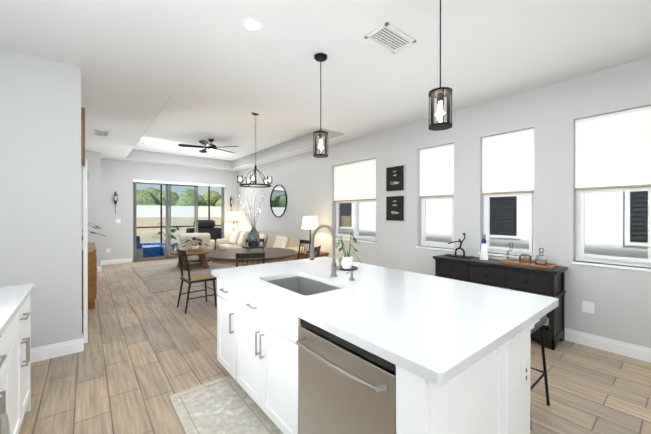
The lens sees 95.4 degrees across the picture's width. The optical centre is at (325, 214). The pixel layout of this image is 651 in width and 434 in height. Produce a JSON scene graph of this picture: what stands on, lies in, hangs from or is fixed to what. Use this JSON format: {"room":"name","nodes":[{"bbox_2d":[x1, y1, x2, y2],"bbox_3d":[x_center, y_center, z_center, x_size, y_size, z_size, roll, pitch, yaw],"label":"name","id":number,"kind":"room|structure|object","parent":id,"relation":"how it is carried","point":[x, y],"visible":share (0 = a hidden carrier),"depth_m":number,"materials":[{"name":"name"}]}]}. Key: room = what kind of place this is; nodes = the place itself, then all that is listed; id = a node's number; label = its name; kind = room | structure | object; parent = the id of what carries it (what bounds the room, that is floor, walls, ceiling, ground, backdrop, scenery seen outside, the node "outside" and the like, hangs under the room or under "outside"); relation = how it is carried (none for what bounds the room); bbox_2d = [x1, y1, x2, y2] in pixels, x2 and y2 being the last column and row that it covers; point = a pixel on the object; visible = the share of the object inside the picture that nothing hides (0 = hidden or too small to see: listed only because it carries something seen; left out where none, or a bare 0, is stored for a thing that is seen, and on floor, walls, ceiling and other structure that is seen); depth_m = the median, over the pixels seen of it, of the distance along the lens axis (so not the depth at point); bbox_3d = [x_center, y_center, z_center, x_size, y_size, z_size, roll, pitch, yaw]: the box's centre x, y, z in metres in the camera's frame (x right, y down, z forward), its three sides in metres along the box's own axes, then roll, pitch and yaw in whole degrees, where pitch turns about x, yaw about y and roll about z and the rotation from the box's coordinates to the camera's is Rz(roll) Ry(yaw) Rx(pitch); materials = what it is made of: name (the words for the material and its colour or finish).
{"room":"open-plan kitchen","nodes":[
{"label":"open-plan kitchen","id":0,"kind":"room"},
{"bbox_2d":[0,49,81,347],"bbox_3d":[-3.035,-0.048,2.796,1.130,2.950,0.160,0,0,-39],"label":"wall","id":1,"kind":"structure","parent":0,"point":[40,186],"depth_m":2.91,"materials":[{"name":"grey paint"}]},
{"bbox_2d":[31,336,83,362],"bbox_3d":[-2.897,1.360,2.801,0.946,0.135,0.019,0,0,-39],"label":"baseboard","id":2,"kind":"structure","parent":1,"relation":"attached to","point":[41,353],"depth_m":2.96,"materials":[{"name":"white"}]},
{"bbox_2d":[81,151,100,265],"bbox_3d":[-4.659,-0.056,5.535,0.850,2.950,6.140,0,0,-39],"label":"wall","id":3,"kind":"structure","parent":0,"point":[93,188],"depth_m":7.26,"materials":[{"name":"grey paint"}]},
{"bbox_2d":[81,107,84,165],"bbox_3d":[-2.584,-0.824,3.159,0.030,0.600,0.120,0,0,-39],"label":"art","id":4,"kind":"object","parent":3,"relation":"attached to","point":[82,136],"visible":1,"depth_m":3.11,"materials":[{"name":"brown wood"}]},
{"bbox_2d":[83,159,92,343],"bbox_3d":[-2.852,0.404,3.563,0.093,2.018,0.780,0,0,-39],"label":"pantry door","id":5,"kind":"structure","parent":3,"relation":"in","point":[86,250],"depth_m":3.24,"materials":[{"name":"white"}]},
{"bbox_2d":[101,159,236,262],"bbox_3d":[-5.349,-0.066,9.053,5.400,2.950,0.200,0,0,-39],"label":"wall","id":6,"kind":"structure","parent":0,"point":[117,176],"depth_m":8.62,"materials":[{"name":"grey paint"}]},
{"bbox_2d":[114,191,117,213],"bbox_3d":[-5.923,-0.328,8.362,0.110,0.647,0.157,0,0,-39],"label":"sconce","id":7,"kind":"object","parent":6,"relation":"attached to","point":[115,198],"visible":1,"depth_m":8.38,"materials":[{"name":"black metal"}]},
{"bbox_2d":[101,258,131,264],"bbox_3d":[-5.946,1.343,8.436,0.710,0.135,0.016,0,0,-39],"label":"baseboard","id":8,"kind":"structure","parent":6,"relation":"attached to","point":[127,260],"depth_m":8.43,"materials":[{"name":"white"}]},
{"bbox_2d":[133,179,224,261],"bbox_3d":[-4.629,0.187,9.578,2.720,2.440,0.210,0,0,-39],"label":"sliding glass door","id":9,"kind":"structure","parent":6,"relation":"attached to","point":[168,184],"depth_m":9.37,"materials":[{"name":"clear glass"}]},
{"bbox_2d":[0,0,650,170],"bbox_3d":[-1.153,-1.712,4.018,5.600,0.370,13.300,0,0,-39],"label":"ceiling","id":10,"kind":"structure","parent":0,"point":[163,78],"depth_m":2.91,"materials":[{"name":"white paint"}]},
{"bbox_2d":[93,129,110,136],"bbox_3d":[-4.222,-1.525,5.588,0.250,0.012,0.500,0,0,-39],"label":"ceiling vent","id":11,"kind":"object","parent":10,"relation":"in","point":[101,133],"visible":1,"depth_m":5.57,"materials":[{"name":"white metal"}]},
{"bbox_2d":[178,139,238,152],"bbox_3d":[-2.800,-1.666,7.191,1.372,0.280,1.333,0,0,-39],"label":"ceiling fan","id":12,"kind":"object","parent":10,"relation":"hanging from","point":[207,146],"visible":1,"depth_m":7.05,"materials":[{"name":"brown metal"}]},
{"bbox_2d":[242,17,263,30],"bbox_3d":[-0.581,-1.520,2.372,0.170,0.004,0.170,0,0,-39],"label":"recessed light","id":13,"kind":"object","parent":10,"relation":"in","point":[254,24],"visible":1,"depth_m":2.37,"materials":[{"name":"white plastic"}]},
{"bbox_2d":[237,112,271,187],"bbox_3d":[-1.258,-1.149,5.274,0.617,1.302,0.598,0,0,-39],"label":"chandelier","id":14,"kind":"object","parent":10,"relation":"hanging from","point":[268,180],"visible":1,"depth_m":5.22,"materials":[{"name":"black metal"}]},
{"bbox_2d":[313,53,327,157],"bbox_3d":[-0.046,-1.040,2.857,0.144,0.965,0.144,0,0,-39],"label":"pendant light","id":15,"kind":"object","parent":10,"relation":"hanging from","point":[320,58],"visible":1,"depth_m":2.85,"materials":[{"name":"black metal"}]},
{"bbox_2d":[364,22,416,53],"bbox_3d":[0.563,-1.516,2.564,0.400,0.012,0.250,0,0,-39],"label":"ceiling vent","id":16,"kind":"object","parent":10,"relation":"in","point":[389,37],"visible":1,"depth_m":2.55,"materials":[{"name":"white metal"}]},
{"bbox_2d":[428,0,452,130],"bbox_3d":[0.734,-1.038,1.893,0.144,0.965,0.144,0,0,-39],"label":"pendant light","id":17,"kind":"object","parent":10,"relation":"hanging from","point":[440,93],"visible":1,"depth_m":1.89,"materials":[{"name":"black metal"}]},
{"bbox_2d":[19,258,650,433],"bbox_3d":[-1.153,1.454,4.027,5.600,0.060,13.300,0,0,-39],"label":"floor","id":18,"kind":"structure","parent":0,"point":[139,360],"depth_m":2.62,"materials":[{"name":"tile"}]},
{"bbox_2d":[0,413,9,433],"bbox_3d":[-1.161,0.973,0.547,0.773,0.922,0.762,0,0,-39],"label":"range","id":19,"kind":"object","parent":18,"relation":"on","point":[4,425],"visible":1,"depth_m":0.97,"materials":[{"name":"silver metal"}]},
{"bbox_2d":[0,283,33,433],"bbox_3d":[-0.632,0.976,-0.202,0.674,0.920,5.630,0,0,-39],"label":"kitchen cabinet","id":20,"kind":"object","parent":18,"relation":"on","point":[15,363],"depth_m":1.76,"materials":[{"name":"white wood"}]},
{"bbox_2d":[82,242,97,309],"bbox_3d":[-4.114,0.976,4.878,0.557,0.890,1.490,0,0,-39],"label":"sideboard","id":21,"kind":"object","parent":18,"relation":"on","point":[92,275],"visible":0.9,"depth_m":4.45,"materials":[{"name":"brown wood"}]},
{"bbox_2d":[131,261,243,292],"bbox_3d":[-3.142,1.407,7.402,2.550,0.012,3.250,0,0,-39],"label":"area rug","id":22,"kind":"object","parent":18,"relation":"on","point":[160,278],"visible":0.48,"depth_m":6.91,"materials":[{"name":"beige fabric"}]},
{"bbox_2d":[170,249,213,270],"bbox_3d":[-3.492,1.187,7.794,1.060,0.450,1.060,0,0,-39],"label":"coffee table","id":23,"kind":"object","parent":22,"relation":"on","point":[202,262],"visible":0.56,"depth_m":7.70,"materials":[{"name":"brown wood"}]},
{"bbox_2d":[187,247,202,251],"bbox_3d":[-3.422,0.924,7.785,0.380,0.075,0.380,0,0,-39],"label":"bowl","id":24,"kind":"object","parent":23,"relation":"on","point":[194,250],"visible":0.9,"depth_m":7.64,"materials":[{"name":"beige wood"}]},
{"bbox_2d":[182,237,210,248],"bbox_3d":[-3.491,0.776,7.797,0.700,0.332,0.778,0,0,-39],"label":"table plant","id":25,"kind":"object","parent":23,"relation":"on","point":[195,246],"visible":0.88,"depth_m":7.72,"materials":[{"name":"green plant"}]},
{"bbox_2d":[178,233,214,261],"bbox_3d":[-3.920,0.979,9.056,0.940,0.859,0.921,0,0,-14],"label":"armchair","id":26,"kind":"object","parent":18,"relation":"on","point":[205,238],"visible":0.5,"depth_m":8.64,"materials":[{"name":"fabric"}]},
{"bbox_2d":[177,249,216,313],"bbox_3d":[-1.974,0.972,4.519,0.482,0.905,0.424,0,0,-42],"label":"dining chair","id":27,"kind":"object","parent":18,"relation":"on","point":[189,279],"visible":1,"depth_m":4.45,"materials":[{"name":"black paint"}]},
{"bbox_2d":[169,375,282,433],"bbox_3d":[-0.336,1.427,1.614,0.495,0.008,2.220,0,0,-39],"label":"runner rug","id":28,"kind":"object","parent":18,"relation":"on","point":[227,404],"visible":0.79,"depth_m":2.15,"materials":[{"name":"beige fabric"}]},
{"bbox_2d":[227,211,239,230],"bbox_3d":[-3.166,0.650,10.204,0.420,1.510,0.420,0,0,-39],"label":"floor lamp","id":29,"kind":"object","parent":18,"relation":"on","point":[233,215],"visible":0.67,"depth_m":10.05,"materials":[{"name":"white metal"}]},
{"bbox_2d":[235,252,264,266],"bbox_3d":[-1.062,0.973,4.223,0.424,0.905,0.482,0,0,-12],"label":"dining chair","id":30,"kind":"object","parent":18,"relation":"on","point":[242,256],"visible":0.38,"depth_m":3.99,"materials":[{"name":"black paint"}]},
{"bbox_2d":[206,247,296,264],"bbox_3d":[-1.260,1.040,5.161,1.520,0.760,1.520,0,0,-39],"label":"dining table","id":31,"kind":"object","parent":18,"relation":"on","point":[228,256],"visible":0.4,"depth_m":4.77,"materials":[{"name":"brown wood"}]},
{"bbox_2d":[242,245,265,252],"bbox_3d":[-1.257,0.605,5.188,0.410,0.105,0.410,0,0,-39],"label":"tray","id":32,"kind":"object","parent":31,"relation":"on","point":[252,247],"visible":0.83,"depth_m":5.10,"materials":[{"name":"brown wood"}]},
{"bbox_2d":[237,189,266,245],"bbox_3d":[-1.332,0.031,5.264,0.477,1.041,0.444,0,0,-39],"label":"vase","id":33,"kind":"object","parent":32,"relation":"on","point":[253,237],"visible":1,"depth_m":5.15,"materials":[{"name":"teal glass"}]},
{"bbox_2d":[244,238,263,265],"bbox_3d":[-1.459,0.967,6.099,0.424,0.905,0.482,0,0,-12],"label":"dining chair","id":34,"kind":"object","parent":18,"relation":"on","point":[261,240],"visible":0.08,"depth_m":6.31,"materials":[{"name":"black paint"}]},
{"bbox_2d":[216,230,303,260],"bbox_3d":[-2.015,0.961,8.408,0.970,0.899,3.700,0,0,-39],"label":"sofa","id":35,"kind":"object","parent":18,"relation":"on","point":[236,239],"visible":0.4,"depth_m":7.97,"materials":[{"name":"fabric"}]},
{"bbox_2d":[298,240,310,259],"bbox_3d":[-0.547,0.968,5.802,0.482,0.905,0.424,0,0,-42],"label":"dining chair","id":36,"kind":"object","parent":18,"relation":"on","point":[307,242],"visible":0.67,"depth_m":5.97,"materials":[{"name":"black paint"}]},
{"bbox_2d":[292,250,328,259],"bbox_3d":[-0.362,1.131,6.595,0.620,0.570,0.660,0,0,-39],"label":"end table","id":37,"kind":"object","parent":18,"relation":"on","point":[323,254],"visible":0.29,"depth_m":6.44,"materials":[{"name":"brown wood"}]},
{"bbox_2d":[302,215,317,252],"bbox_3d":[-0.339,0.430,6.548,0.380,0.830,0.380,0,0,-39],"label":"table lamp","id":38,"kind":"object","parent":37,"relation":"on","point":[310,222],"visible":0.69,"depth_m":6.41,"materials":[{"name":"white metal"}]},
{"bbox_2d":[314,245,320,257],"bbox_3d":[-0.349,0.971,4.864,0.482,0.905,0.424,0,0,18],"label":"dining chair","id":39,"kind":"object","parent":18,"relation":"on","point":[316,249],"visible":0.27,"depth_m":4.81,"materials":[{"name":"black paint"}]},
{"bbox_2d":[211,273,537,433],"bbox_3d":[0.063,0.989,2.167,1.128,0.880,2.220,0,0,-39],"label":"kitchen island","id":40,"kind":"object","parent":18,"relation":"on","point":[311,344],"depth_m":1.47,"materials":[{"name":"white painted wood"},{"name":"white quartz"},{"name":"brushed nickel"}]},
{"bbox_2d":[211,257,558,388],"bbox_3d":[0.185,0.558,2.251,1.350,0.098,2.260,0,0,-39],"label":"island countertop","id":41,"kind":"structure","parent":40,"relation":"on","point":[436,327],"depth_m":1.62,"materials":[{"name":"white stone"}]},
{"bbox_2d":[337,266,357,270],"bbox_3d":[0.200,0.501,2.765,0.210,0.012,0.210,0,0,-39],"label":"tray","id":42,"kind":"object","parent":41,"relation":"on","point":[352,268],"visible":0.6,"depth_m":2.71,"materials":[{"name":"silver metal"}]},
{"bbox_2d":[331,233,361,268],"bbox_3d":[0.181,0.337,2.797,0.327,0.326,0.237,0,0,-39],"label":"potted plant","id":43,"kind":"object","parent":42,"relation":"on","point":[347,261],"visible":0.98,"depth_m":2.75,"materials":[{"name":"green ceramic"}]},
{"bbox_2d":[433,254,567,349],"bbox_3d":[2.117,1.007,3.751,0.430,0.835,1.420,0,0,-39],"label":"console table","id":44,"kind":"object","parent":18,"relation":"on","point":[526,279],"visible":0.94,"depth_m":3.35,"materials":[{"name":"black paint"}]},
{"bbox_2d":[445,233,473,258],"bbox_3d":[1.848,0.420,4.098,0.120,0.334,0.340,0,0,-39],"label":"figurine","id":45,"kind":"object","parent":44,"relation":"on","point":[460,256],"visible":1,"depth_m":4.07,"materials":[{"name":"brown metal"}]},
{"bbox_2d":[479,234,487,259],"bbox_3d":[2.065,0.420,3.861,0.104,0.337,0.104,0,0,-39],"label":"bottle","id":46,"kind":"object","parent":44,"relation":"on","point":[483,254],"visible":1,"depth_m":3.84,"materials":[{"name":"white plastic"}]},
{"bbox_2d":[500,243,555,268],"bbox_3d":[2.365,0.466,3.474,0.240,0.248,0.500,0,0,-39],"label":"tray","id":47,"kind":"object","parent":44,"relation":"on","point":[538,263],"visible":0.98,"depth_m":3.46,"materials":[{"name":"brown wood"}]},
{"bbox_2d":[542,313,548,329],"bbox_3d":[2.443,1.114,3.269,0.082,0.302,0.080,0,0,-39],"label":"bottle","id":48,"kind":"object","parent":44,"relation":"on","point":[545,326],"visible":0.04,"depth_m":3.22,"materials":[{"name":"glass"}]},
{"bbox_2d":[530,315,549,429],"bbox_3d":[1.391,1.034,2.264,0.439,0.791,0.440,0,0,-39],"label":"bar stool","id":49,"kind":"object","parent":18,"relation":"on","point":[540,323],"visible":0.06,"depth_m":2.21,"materials":[{"name":"black metal"}]},
{"bbox_2d":[237,56,650,347],"bbox_3d":[0.954,-0.057,5.727,0.220,2.950,13.300,0,0,-39],"label":"wall","id":50,"kind":"structure","parent":0,"point":[550,114],"depth_m":4.06,"materials":[{"name":"grey paint"}]},
{"bbox_2d":[270,185,286,216],"bbox_3d":[-1.332,-0.379,8.353,0.030,0.916,0.916,0,0,-39],"label":"round mirror","id":51,"kind":"object","parent":50,"relation":"attached to","point":[278,201],"visible":1,"depth_m":8.35,"materials":[{"name":"black mirror"}]},
{"bbox_2d":[386,164,405,192],"bbox_3d":[1.223,-0.625,5.196,0.027,0.470,0.420,0,0,-39],"label":"coffee sign","id":52,"kind":"object","parent":50,"relation":"attached to","point":[395,178],"visible":1,"depth_m":5.16,"materials":[{"name":"black wood"}]},
{"bbox_2d":[386,194,405,221],"bbox_3d":[1.223,-0.105,5.198,0.027,0.470,0.420,0,0,-39],"label":"sign","id":53,"kind":"object","parent":50,"relation":"attached to","point":[395,208],"visible":1,"depth_m":5.16,"materials":[{"name":"black wood"}]},
{"bbox_2d":[331,106,650,271],"bbox_3d":[1.716,-0.261,4.728,0.190,1.615,4.840,0,0,-39],"label":"windows","id":54,"kind":"structure","parent":50,"relation":"attached to","point":[612,152],"depth_m":3.70,"materials":[{"name":"white"}]},
{"bbox_2d":[582,301,593,313],"bbox_3d":[2.846,1.006,3.208,0.008,0.120,0.100,0,0,-39],"label":"electrical outlet plate","id":55,"kind":"object","parent":50,"relation":"attached to","point":[587,307],"depth_m":3.21,"materials":[{"name":"plastic"}]},
{"bbox_2d":[565,328,650,362],"bbox_3d":[0.863,1.351,5.657,0.016,0.135,12.900,0,0,-39],"label":"baseboard","id":56,"kind":"structure","parent":50,"relation":"attached to","point":[642,353],"depth_m":3.07,"materials":[{"name":"white"}]},
{"label":"outside","id":57,"kind":"structure","parent":0,"visible":0},
{"bbox_2d":[137,232,185,242],"bbox_3d":[-11.016,1.428,29.424,100.000,0.080,100.000,0,0,-39],"label":"ground","id":58,"kind":"structure","parent":57,"point":[146,238],"depth_m":18.23,"materials":[{"name":"beige concrete"}]},
{"bbox_2d":[140,243,215,257],"bbox_3d":[-5.933,1.271,11.607,8.500,0.340,4.500,0,0,-39],"label":"swimming pool","id":59,"kind":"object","parent":58,"relation":"on","point":[149,249],"depth_m":10.15,"materials":[{"name":"liquid"}]},
{"bbox_2d":[137,236,142,257],"bbox_3d":[-6.311,1.058,9.371,0.840,0.700,0.800,0,0,-39],"label":"wicker chair","id":60,"kind":"object","parent":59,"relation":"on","point":[139,251],"depth_m":9.29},
{"bbox_2d":[152,223,165,255],"label":"plants","id":61,"kind":"object","parent":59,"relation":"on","point":[164,249],"depth_m":10.07,"materials":[{"name":"green plant"}]},
{"bbox_2d":[171,226,179,239],"label":"plants","id":62,"kind":"object","parent":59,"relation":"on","point":[172,237],"depth_m":10.37,"materials":[{"name":"green plant"}]},
{"bbox_2d":[137,185,220,244],"bbox_3d":[-5.942,-0.199,11.615,8.560,3.200,4.530,0,0,-39],"label":"cage","id":63,"kind":"object","parent":59,"relation":"on","point":[160,226],"visible":0.02,"depth_m":13.31,"materials":[{"name":"brown metal"}]},
{"bbox_2d":[186,220,220,248],"bbox_3d":[-4.841,0.810,11.846,1.240,1.180,0.640,0,0,-39],"label":"outdoor grill","id":64,"kind":"object","parent":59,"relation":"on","point":[209,227],"visible":0.52,"depth_m":11.68,"materials":[{"name":"black metal"}]},
{"bbox_2d":[136,187,220,205],"bbox_3d":[-17.842,-0.900,31.505,78.688,5.783,12.226,0,0,-39],"label":"trees","id":65,"kind":"object","parent":58,"relation":"on","point":[145,196],"depth_m":31.29,"materials":[{"name":"green plant"}]},
{"bbox_2d":[137,205,220,232],"bbox_3d":[-12.483,0.366,23.283,70.000,2.100,0.300,0,0,-39],"label":"fence","id":66,"kind":"object","parent":58,"relation":"on","point":[146,215],"depth_m":23.50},
{"bbox_2d":[340,191,647,258],"bbox_3d":[6.982,-1.549,3.202,0.375,6.050,24.600,0,0,-39],"label":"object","id":67,"kind":"object","parent":58,"relation":"on","point":[516,233],"depth_m":6.31,"materials":[{"name":"white"}]}
]}

